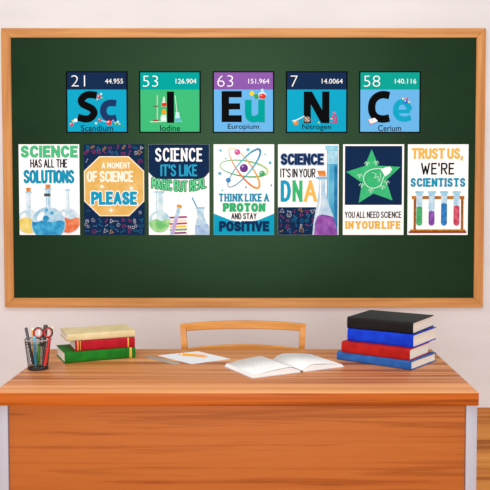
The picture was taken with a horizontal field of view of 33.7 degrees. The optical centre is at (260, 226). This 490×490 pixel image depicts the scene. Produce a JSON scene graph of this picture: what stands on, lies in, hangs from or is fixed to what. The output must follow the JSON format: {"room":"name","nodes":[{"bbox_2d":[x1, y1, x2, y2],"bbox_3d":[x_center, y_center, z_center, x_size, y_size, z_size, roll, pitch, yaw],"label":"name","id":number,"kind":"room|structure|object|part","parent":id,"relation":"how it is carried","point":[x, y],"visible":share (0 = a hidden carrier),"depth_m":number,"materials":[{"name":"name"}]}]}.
{"room":"science classroom","nodes":[
{"label":"science classroom","id":0,"kind":"room"},
{"bbox_2d":[0,0,489,406],"bbox_3d":[0.000,-0.515,5.295,8.000,3.400,0.120,0,2,0],"label":"wall","id":1,"kind":"structure","parent":0,"point":[462,334],"depth_m":5.26,"materials":[{"name":"paint"}]},
{"bbox_2d":[1,28,485,306],"bbox_3d":[-0.112,-0.377,5.226,3.108,1.797,0.030,0,2,0],"label":"chalkboard","id":2,"kind":"object","parent":1,"relation":"attached to","point":[211,270],"visible":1,"depth_m":5.22,"materials":[{"name":"green wood"}]},
{"bbox_3d":[-1.636,-0.377,5.226,0.060,1.792,0.030,0,2,0],"label":"frame rail","id":3,"kind":"part","parent":2,"relation":"part of","materials":[{"name":"brown wood"}]},
{"bbox_2d":[19,144,79,234],"bbox_3d":[-1.369,-0.241,5.227,0.391,0.585,0.004,0,2,0],"label":"poster","id":4,"kind":"object","parent":2,"relation":"attached to","point":[49,178],"visible":1,"depth_m":5.23,"materials":[{"name":"printed paper"}]},
{"bbox_2d":[20,217,32,232],"bbox_3d":[-1.496,-0.012,5.235,0.135,0.105,0.001,0,2,0],"label":"print","id":5,"kind":"object","parent":4,"relation":"attached to","point":[25,223],"depth_m":5.24},
{"bbox_2d":[19,191,35,233],"bbox_3d":[-1.494,-0.093,5.232,0.139,0.275,0.001,0,2,0],"label":"print","id":6,"kind":"object","parent":4,"relation":"attached to","point":[27,199],"depth_m":5.23,"materials":[{"name":"paper"}]},
{"bbox_2d":[31,188,65,233],"bbox_3d":[-1.377,-0.100,5.231,0.222,0.302,0.001,0,2,0],"label":"print","id":7,"kind":"object","parent":4,"relation":"attached to","point":[48,205],"depth_m":5.23,"materials":[{"name":"paper"}]},
{"bbox_2d":[32,220,64,234],"bbox_3d":[-1.377,0.004,5.236,0.211,0.094,0.001,0,2,0],"label":"print","id":8,"kind":"object","parent":4,"relation":"attached to","point":[43,227],"depth_m":5.24},
{"bbox_2d":[60,189,79,232],"bbox_3d":[-1.254,-0.102,5.231,0.157,0.288,0.001,0,2,0],"label":"print","id":9,"kind":"object","parent":4,"relation":"attached to","point":[69,198],"depth_m":5.23,"materials":[{"name":"paper"}]},
{"bbox_2d":[64,218,79,232],"bbox_3d":[-1.252,-0.012,5.235,0.152,0.100,0.001,0,2,0],"label":"print","id":10,"kind":"object","parent":4,"relation":"attached to","point":[71,225],"depth_m":5.23},
{"bbox_2d":[66,71,127,132],"bbox_3d":[-1.056,-0.804,5.203,0.397,0.395,0.005,0,2,0],"label":"card","id":11,"kind":"object","parent":2,"relation":"attached to","point":[96,101],"visible":1,"depth_m":5.20,"materials":[{"name":"printed paper"}]},
{"bbox_3d":[-1.056,-0.749,5.204,0.379,0.270,0.001,0,2,0],"label":"panel","id":12,"kind":"part","parent":11,"relation":"part of","materials":[{"name":"blue paper"}]},
{"bbox_2d":[95,118,123,126],"bbox_3d":[-0.977,-0.672,5.206,0.187,0.056,0.001,0,2,0],"label":"print","id":13,"kind":"object","parent":11,"relation":"attached to","point":[99,122],"depth_m":5.21,"materials":[{"name":"paper"}]},
{"bbox_2d":[84,144,144,234],"bbox_3d":[-0.950,-0.242,5.226,0.391,0.588,0.005,0,2,0],"label":"poster","id":14,"kind":"object","parent":2,"relation":"attached to","point":[114,192],"visible":1,"depth_m":5.22,"materials":[{"name":"printed paper"}]},
{"bbox_3d":[-0.950,-0.264,5.224,0.389,0.387,0.001,0,2,0],"label":"octagon panel","id":15,"kind":"part","parent":14,"relation":"part of","materials":[{"name":"paper"}]},
{"bbox_2d":[139,71,200,132],"bbox_3d":[-0.586,-0.804,5.203,0.397,0.395,0.004,0,2,0],"label":"card","id":16,"kind":"object","parent":2,"relation":"attached to","point":[169,101],"visible":1,"depth_m":5.20,"materials":[{"name":"printed paper"}]},
{"bbox_2d":[150,95,166,121],"bbox_3d":[-0.662,-0.762,5.203,0.108,0.171,0.001,0,2,0],"label":"print","id":17,"kind":"object","parent":16,"relation":"attached to","point":[158,103],"depth_m":5.20,"materials":[{"name":"paper"}]},
{"bbox_3d":[-0.586,-0.749,5.204,0.379,0.270,0.001,0,2,0],"label":"panel","id":18,"kind":"part","parent":16,"relation":"part of","materials":[{"name":"green paper"}]},
{"bbox_2d":[175,96,181,121],"bbox_3d":[-0.532,-0.761,5.203,0.049,0.171,0.001,0,2,0],"label":"print","id":19,"kind":"object","parent":16,"relation":"attached to","point":[178,99],"depth_m":5.20,"materials":[{"name":"paper"}]},
{"bbox_2d":[148,144,208,234],"bbox_3d":[-0.530,-0.241,5.227,0.392,0.585,0.004,0,2,0],"label":"poster","id":20,"kind":"object","parent":2,"relation":"attached to","point":[178,173],"visible":1,"depth_m":5.22,"materials":[{"name":"printed paper"}]},
{"bbox_2d":[149,191,169,232],"bbox_3d":[-0.655,-0.098,5.231,0.137,0.270,0.001,0,2,0],"label":"print","id":21,"kind":"object","parent":20,"relation":"attached to","point":[159,201],"depth_m":5.23,"materials":[{"name":"paper"}]},
{"bbox_2d":[149,219,169,231],"bbox_3d":[-0.657,-0.009,5.235,0.133,0.084,0.001,0,2,0],"label":"print","id":22,"kind":"object","parent":20,"relation":"attached to","point":[157,225],"depth_m":5.23},
{"bbox_2d":[170,204,181,234],"bbox_3d":[-0.551,-0.049,5.233,0.081,0.198,0.001,0,2,0],"label":"print","id":23,"kind":"object","parent":20,"relation":"attached to","point":[175,209],"depth_m":5.23,"materials":[{"name":"paper"}]},
{"bbox_2d":[169,216,186,233],"bbox_3d":[-0.536,-0.012,5.235,0.116,0.119,0.001,0,2,0],"label":"print","id":24,"kind":"object","parent":20,"relation":"attached to","point":[177,224],"depth_m":5.24,"materials":[{"name":"paper"}]},
{"bbox_3d":[-0.530,-0.421,5.219,0.392,0.224,0.001,0,2,0],"label":"header panel","id":25,"kind":"part","parent":20,"relation":"part of","materials":[{"name":"blue paper"}]},
{"bbox_2d":[195,207,208,234],"bbox_3d":[-0.382,-0.040,5.233,0.092,0.180,0.001,0,2,0],"label":"print","id":26,"kind":"object","parent":20,"relation":"attached to","point":[201,213],"depth_m":5.23,"materials":[{"name":"paper"}]},
{"bbox_2d":[213,71,273,132],"bbox_3d":[-0.113,-0.804,5.203,0.397,0.395,0.004,0,2,0],"label":"card","id":27,"kind":"object","parent":2,"relation":"attached to","point":[243,101],"visible":1,"depth_m":5.20,"materials":[{"name":"paper"}]},
{"bbox_3d":[-0.113,-0.749,5.204,0.379,0.270,0.001,0,2,0],"label":"panel","id":28,"kind":"part","parent":27,"relation":"part of","materials":[{"name":"blue paper"}]},
{"bbox_2d":[250,89,265,98],"bbox_3d":[-0.019,-0.855,5.199,0.108,0.068,0.001,0,2,0],"label":"print","id":29,"kind":"object","parent":27,"relation":"attached to","point":[254,93],"depth_m":5.20,"materials":[{"name":"paper"}]},
{"bbox_3d":[-0.112,-1.245,5.189,3.103,0.060,0.030,0,2,0],"label":"frame rail","id":30,"kind":"part","parent":2,"relation":"part of","materials":[{"name":"brown wood"}]},
{"bbox_2d":[214,144,273,234],"bbox_3d":[-0.111,-0.241,5.226,0.391,0.585,0.006,0,2,0],"label":"poster","id":31,"kind":"object","parent":2,"relation":"attached to","point":[243,173],"visible":1,"depth_m":5.23,"materials":[{"name":"paper"}]},
{"bbox_3d":[-0.110,-0.018,5.236,0.391,0.138,0.001,0,2,0],"label":"panel","id":32,"kind":"part","parent":31,"relation":"part of","materials":[{"name":"blue paper"}]},
{"bbox_2d":[218,148,271,190],"bbox_3d":[-0.102,-0.372,5.220,0.350,0.279,0.002,0,2,0],"label":"print","id":33,"kind":"object","parent":31,"relation":"attached to","point":[239,169],"depth_m":5.22,"materials":[{"name":"paper"}]},
{"bbox_3d":[-0.112,0.491,5.263,3.103,0.060,0.030,0,2,0],"label":"frame rail","id":34,"kind":"part","parent":2,"relation":"part of","materials":[{"name":"brown wood"}]},
{"bbox_2d":[278,144,338,234],"bbox_3d":[0.306,-0.241,5.227,0.392,0.585,0.004,0,2,0],"label":"poster","id":35,"kind":"object","parent":2,"relation":"attached to","point":[308,174],"visible":1,"depth_m":5.22,"materials":[{"name":"paper"}]},
{"bbox_3d":[0.243,-0.039,5.235,0.265,0.179,0.001,0,2,0],"label":"panel","id":36,"kind":"part","parent":35,"relation":"part of","materials":[{"name":"blue paper"}]},
{"bbox_2d":[317,171,325,175],"bbox_3d":[0.391,-0.346,5.221,0.058,0.037,0.001,0,2,0],"label":"print","id":37,"kind":"object","parent":35,"relation":"attached to","point":[321,173],"depth_m":5.22},
{"bbox_2d":[312,177,333,234],"bbox_3d":[0.414,-0.137,5.230,0.161,0.376,0.001,0,2,0],"label":"print","id":38,"kind":"object","parent":35,"relation":"attached to","point":[322,187],"depth_m":5.23,"materials":[{"name":"paper"}]},
{"bbox_2d":[314,214,336,234],"bbox_3d":[0.419,-0.016,5.235,0.151,0.133,0.001,0,2,0],"label":"print","id":39,"kind":"object","parent":35,"relation":"attached to","point":[324,224],"depth_m":5.24},
{"bbox_2d":[325,146,337,234],"bbox_3d":[0.456,-0.237,5.226,0.082,0.577,0.001,0,2,0],"label":"print","id":40,"kind":"object","parent":35,"relation":"attached to","point":[331,152],"depth_m":5.23,"materials":[{"name":"paper"}]},
{"bbox_2d":[286,71,347,132],"bbox_3d":[0.358,-0.804,5.203,0.397,0.395,0.004,0,2,0],"label":"card","id":41,"kind":"object","parent":2,"relation":"attached to","point":[316,101],"visible":1,"depth_m":5.20,"materials":[{"name":"paper"}]},
{"bbox_2d":[292,116,319,124],"bbox_3d":[0.289,-0.686,5.206,0.177,0.061,0.001,0,2,0],"label":"print","id":42,"kind":"object","parent":41,"relation":"attached to","point":[296,120],"depth_m":5.21,"materials":[{"name":"paper"}]},
{"bbox_3d":[0.358,-0.749,5.204,0.379,0.270,0.001,0,2,0],"label":"panel","id":43,"kind":"part","parent":41,"relation":"part of","materials":[{"name":"blue paper"}]},
{"bbox_2d":[330,112,337,122],"bbox_3d":[0.471,-0.706,5.205,0.047,0.068,0.001,0,2,0],"label":"print","id":44,"kind":"object","parent":41,"relation":"attached to","point":[333,115],"depth_m":5.20,"materials":[{"name":"paper"}]},
{"bbox_2d":[343,144,403,234],"bbox_3d":[0.727,-0.241,5.227,0.394,0.585,0.004,0,2,0],"label":"poster","id":45,"kind":"object","parent":2,"relation":"attached to","point":[373,174],"visible":1,"depth_m":5.23,"materials":[{"name":"paper"}]},
{"bbox_2d":[347,150,399,201],"bbox_3d":[0.726,-0.329,5.223,0.351,0.346,0.001,0,2,0],"label":"print","id":46,"kind":"object","parent":45,"relation":"attached to","point":[369,179],"depth_m":5.22},
{"bbox_3d":[0.727,-0.333,5.223,0.370,0.381,0.001,0,2,0],"label":"picture panel","id":47,"kind":"part","parent":45,"relation":"part of","materials":[{"name":"blue paper"}]},
{"bbox_2d":[357,161,391,192],"bbox_3d":[0.733,-0.325,5.223,0.228,0.208,0.001,0,2,0],"label":"print","id":48,"kind":"object","parent":45,"relation":"attached to","point":[372,176],"depth_m":5.22,"materials":[{"name":"paper"}]},
{"bbox_2d":[359,71,420,132],"bbox_3d":[0.830,-0.804,5.203,0.397,0.395,0.004,0,2,0],"label":"card","id":49,"kind":"object","parent":2,"relation":"attached to","point":[389,101],"visible":1,"depth_m":5.20,"materials":[{"name":"paper"}]},
{"bbox_2d":[368,118,376,124],"bbox_3d":[0.720,-0.681,5.206,0.064,0.045,0.001,0,2,0],"label":"print","id":50,"kind":"object","parent":49,"relation":"attached to","point":[371,121],"depth_m":5.21,"materials":[{"name":"paper"}]},
{"bbox_3d":[0.830,-0.749,5.204,0.379,0.270,0.001,0,2,0],"label":"panel","id":51,"kind":"part","parent":49,"relation":"part of","materials":[{"name":"blue paper"}]},
{"bbox_2d":[407,144,468,234],"bbox_3d":[1.144,-0.241,5.227,0.391,0.585,0.004,0,2,0],"label":"poster","id":52,"kind":"object","parent":2,"relation":"attached to","point":[437,203],"visible":1,"depth_m":5.23,"materials":[{"name":"paper"}]},
{"bbox_2d":[416,206,421,225],"bbox_3d":[1.025,-0.072,5.233,0.040,0.127,0.001,0,2,0],"label":"print","id":53,"kind":"object","parent":52,"relation":"attached to","point":[419,209],"depth_m":5.23},
{"bbox_2d":[415,191,423,207],"bbox_3d":[1.025,-0.120,5.231,0.053,0.225,0.001,0,2,0],"label":"print","id":54,"kind":"object","parent":52,"relation":"attached to","point":[419,195],"depth_m":5.23},
{"bbox_2d":[428,211,434,225],"bbox_3d":[1.105,-0.057,5.233,0.040,0.098,0.001,0,2,0],"label":"print","id":55,"kind":"object","parent":52,"relation":"attached to","point":[431,221],"depth_m":5.23},
{"bbox_2d":[428,191,435,219],"bbox_3d":[1.105,-0.120,5.231,0.053,0.225,0.001,0,2,0],"label":"print","id":56,"kind":"object","parent":52,"relation":"attached to","point":[431,194],"depth_m":5.23},
{"bbox_2d":[409,196,465,232],"bbox_3d":[1.144,-0.081,5.233,0.375,0.240,0.001,0,2,0],"label":"print","id":57,"kind":"object","parent":52,"relation":"attached to","point":[427,214],"depth_m":5.23,"materials":[{"name":"paper"}]},
{"bbox_2d":[440,191,447,203],"bbox_3d":[1.185,-0.120,5.231,0.053,0.225,0.001,0,2,0],"label":"print","id":58,"kind":"object","parent":52,"relation":"attached to","point":[443,194],"depth_m":5.23},
{"bbox_2d":[441,203,446,225],"bbox_3d":[1.185,-0.082,5.232,0.040,0.148,0.001,0,2,0],"label":"print","id":59,"kind":"object","parent":52,"relation":"attached to","point":[443,206],"depth_m":5.23},
{"bbox_2d":[453,205,458,225],"bbox_3d":[1.266,-0.074,5.232,0.040,0.132,0.001,0,2,0],"label":"print","id":60,"kind":"object","parent":52,"relation":"attached to","point":[456,208],"depth_m":5.23},
{"bbox_2d":[453,191,460,217],"bbox_3d":[1.266,-0.120,5.230,0.053,0.225,0.001,0,2,0],"label":"print","id":61,"kind":"object","parent":52,"relation":"attached to","point":[456,194],"depth_m":5.23},
{"bbox_3d":[1.413,-0.377,5.226,0.060,1.792,0.030,0,2,0],"label":"frame rail","id":62,"kind":"part","parent":2,"relation":"part of","materials":[{"name":"brown wood"}]},
{"bbox_2d":[476,407,489,489],"bbox_3d":[0.000,1.377,1.987,8.000,0.100,6.853,0,2,0],"label":"floor","id":63,"kind":"structure","parent":0,"point":[483,413],"depth_m":4.44,"materials":[{"name":"brown wood"}]},
{"bbox_2d":[0,349,478,489],"bbox_3d":[-0.083,0.906,3.057,1.608,0.750,0.746,0,2,0],"label":"desk","id":64,"kind":"object","parent":63,"relation":"on","point":[139,422],"visible":0.87,"depth_m":2.70,"materials":[{"name":"laminate"}]},
{"bbox_3d":[-0.861,0.943,2.718,0.037,0.706,0.036,0,2,0],"label":"leg","id":65,"kind":"part","parent":64,"relation":"part of","materials":[{"name":"grey paint"}]},
{"bbox_2d":[24,336,51,370],"bbox_3d":[-0.836,0.474,3.026,0.101,0.114,0.101,0,2,0],"label":"pencil cup","id":66,"kind":"object","parent":64,"relation":"on","point":[40,367],"visible":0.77,"depth_m":3.00,"materials":[{"name":"metal"}]},
{"bbox_2d":[25,327,33,365],"bbox_3d":[-0.866,0.451,3.023,0.041,0.150,0.013,1,3,20],"label":"marker pen","id":67,"kind":"object","parent":66,"relation":"in","point":[26,328],"visible":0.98,"depth_m":3.02,"materials":[{"name":"paint"}]},
{"bbox_2d":[32,336,36,367],"bbox_3d":[-0.840,0.466,3.002,0.015,0.120,0.015,1,3,25],"label":"marker pen","id":68,"kind":"object","parent":66,"relation":"in","point":[33,337],"visible":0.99,"depth_m":3.00,"materials":[{"name":"paint"}]},
{"bbox_2d":[37,344,39,366],"bbox_3d":[-0.833,0.481,3.026,0.020,0.088,0.014,-1,3,-15],"label":"marker pen","id":69,"kind":"object","parent":66,"relation":"in","point":[38,349],"visible":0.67,"depth_m":3.02,"materials":[{"name":"paint"}]},
{"bbox_2d":[38,326,40,365],"bbox_3d":[-0.836,0.449,3.045,0.012,0.152,0.016,1,3,19],"label":"marker pen","id":70,"kind":"object","parent":66,"relation":"in","point":[39,331],"visible":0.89,"depth_m":3.04,"materials":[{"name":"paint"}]},
{"bbox_2d":[33,327,52,362],"bbox_3d":[-0.815,0.450,3.023,0.076,0.152,0.010,0,2,0],"label":"scissors","id":71,"kind":"object","parent":66,"relation":"in","point":[36,328],"visible":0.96,"depth_m":3.02,"materials":[{"name":"paint"}]},
{"bbox_3d":[-0.832,0.396,3.021,0.041,0.045,0.007,0,2,0],"label":"handle","id":72,"kind":"part","parent":71,"relation":"part of","materials":[{"name":"paint"}]},
{"bbox_3d":[-0.796,0.395,3.021,0.038,0.042,0.007,0,2,0],"label":"handle","id":73,"kind":"part","parent":71,"relation":"part of","materials":[{"name":"paint"}]},
{"bbox_2d":[41,325,47,365],"bbox_3d":[-0.813,0.446,3.033,0.027,0.159,0.018,-1,3,-31],"label":"marker pen","id":74,"kind":"object","parent":66,"relation":"in","point":[44,326],"visible":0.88,"depth_m":3.03,"materials":[{"name":"paint"}]},
{"bbox_2d":[43,338,50,365],"bbox_3d":[-0.797,0.470,3.010,0.031,0.112,0.014,0,2,-5],"label":"marker pen","id":75,"kind":"object","parent":66,"relation":"in","point":[49,339],"visible":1,"depth_m":3.00,"materials":[{"name":"paint"}]},
{"bbox_2d":[56,344,134,362],"bbox_3d":[-0.666,0.501,3.257,0.280,0.042,0.176,-1,3,-24],"label":"hardcover book","id":76,"kind":"object","parent":64,"relation":"on","point":[66,353],"visible":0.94,"depth_m":3.18,"materials":[{"name":"fabric"}]},
{"bbox_2d":[69,337,134,350],"bbox_3d":[-0.643,0.460,3.260,0.236,0.040,0.156,-1,3,-22],"label":"hardcover book","id":77,"kind":"object","parent":76,"relation":"on","point":[124,342],"visible":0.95,"depth_m":3.19,"materials":[{"name":"fabric"}]},
{"bbox_2d":[60,324,134,340],"bbox_3d":[-0.662,0.426,3.265,0.269,0.028,0.165,-1,3,-23],"label":"hardcover book","id":78,"kind":"object","parent":77,"relation":"on","point":[119,330],"visible":1,"depth_m":3.22,"materials":[{"name":"fabric"}]},
{"bbox_2d":[145,356,181,364],"bbox_3d":[-0.388,0.524,3.182,0.032,0.002,0.206,-2,3,-44],"label":"ruler","id":79,"kind":"object","parent":64,"relation":"on","point":[150,357],"visible":1,"depth_m":3.17,"materials":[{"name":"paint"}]},
{"bbox_2d":[157,351,228,363],"bbox_3d":[-0.270,0.522,3.242,0.175,0.001,0.251,-2,3,-42],"label":"paper sheet","id":80,"kind":"object","parent":64,"relation":"on","point":[183,358],"visible":1,"depth_m":3.23,"materials":[{"name":"paper"}]},
{"bbox_2d":[179,353,206,356],"bbox_3d":[-0.272,0.517,3.260,0.127,0.009,0.009,1,3,21],"label":"pencil","id":81,"kind":"object","parent":80,"relation":"on","point":[186,354],"visible":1,"depth_m":3.26,"materials":[{"name":"paint"}]},
{"bbox_3d":[-0.080,0.793,2.710,1.522,0.406,0.018,0,2,0],"label":"modesty panel","id":82,"kind":"part","parent":64,"relation":"part of","materials":[{"name":"brown wood"}]},
{"bbox_2d":[224,353,343,378],"bbox_3d":[0.087,0.517,3.066,0.398,0.026,0.231,-1,3,-29],"label":"open book","id":83,"kind":"object","parent":64,"relation":"on","point":[285,363],"visible":1,"depth_m":3.02,"materials":[{"name":"paper"}]},
{"bbox_2d":[337,350,435,369],"bbox_3d":[0.493,0.508,3.184,0.324,0.034,0.215,2,3,37],"label":"hardcover book","id":84,"kind":"object","parent":64,"relation":"on","point":[428,358],"visible":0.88,"depth_m":3.09,"materials":[{"name":"paper"}]},
{"bbox_2d":[341,339,428,360],"bbox_3d":[0.487,0.471,3.167,0.289,0.044,0.185,2,3,35],"label":"hardcover book","id":85,"kind":"object","parent":84,"relation":"on","point":[356,347],"visible":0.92,"depth_m":3.09,"materials":[{"name":"fabric"}]},
{"bbox_2d":[347,327,435,347],"bbox_3d":[0.518,0.423,3.201,0.278,0.050,0.225,2,3,34],"label":"hardcover book","id":86,"kind":"object","parent":85,"relation":"on","point":[361,335],"visible":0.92,"depth_m":3.11,"materials":[{"name":"fabric"}]},
{"bbox_2d":[347,310,433,333],"bbox_3d":[0.514,0.375,3.206,0.274,0.045,0.225,2,3,32],"label":"hardcover book","id":87,"kind":"object","parent":86,"relation":"on","point":[376,320],"visible":1,"depth_m":3.14,"materials":[{"name":"fabric"}]},
{"bbox_3d":[0.701,0.943,2.718,0.037,0.706,0.036,0,2,0],"label":"leg","id":88,"kind":"part","parent":64,"relation":"part of","materials":[{"name":"grey paint"}]},
{"bbox_2d":[180,320,305,348],"bbox_3d":[-0.079,0.847,3.412,0.556,0.838,0.476,0,2,0],"label":"wooden chair","id":89,"kind":"object","parent":63,"relation":"on","point":[228,324],"visible":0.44,"depth_m":3.60,"materials":[{"name":"brown wood"}]},
{"bbox_3d":[-0.333,0.849,3.613,0.049,0.816,0.074,0,2,0],"label":"leg","id":90,"kind":"part","parent":89,"relation":"part of","materials":[{"name":"brown wood"}]},
{"bbox_3d":[-0.079,0.440,3.599,0.554,0.042,0.059,0,2,0],"label":"rail","id":91,"kind":"part","parent":89,"relation":"part of","materials":[{"name":"brown wood"}]},
{"bbox_3d":[-0.079,0.551,3.596,0.518,0.055,0.048,0,2,0],"label":"rail","id":92,"kind":"part","parent":89,"relation":"part of","materials":[{"name":"brown wood"}]},
{"bbox_3d":[0.174,0.849,3.613,0.049,0.816,0.074,0,2,0],"label":"leg","id":93,"kind":"part","parent":89,"relation":"part of","materials":[{"name":"brown wood"}]}
]}

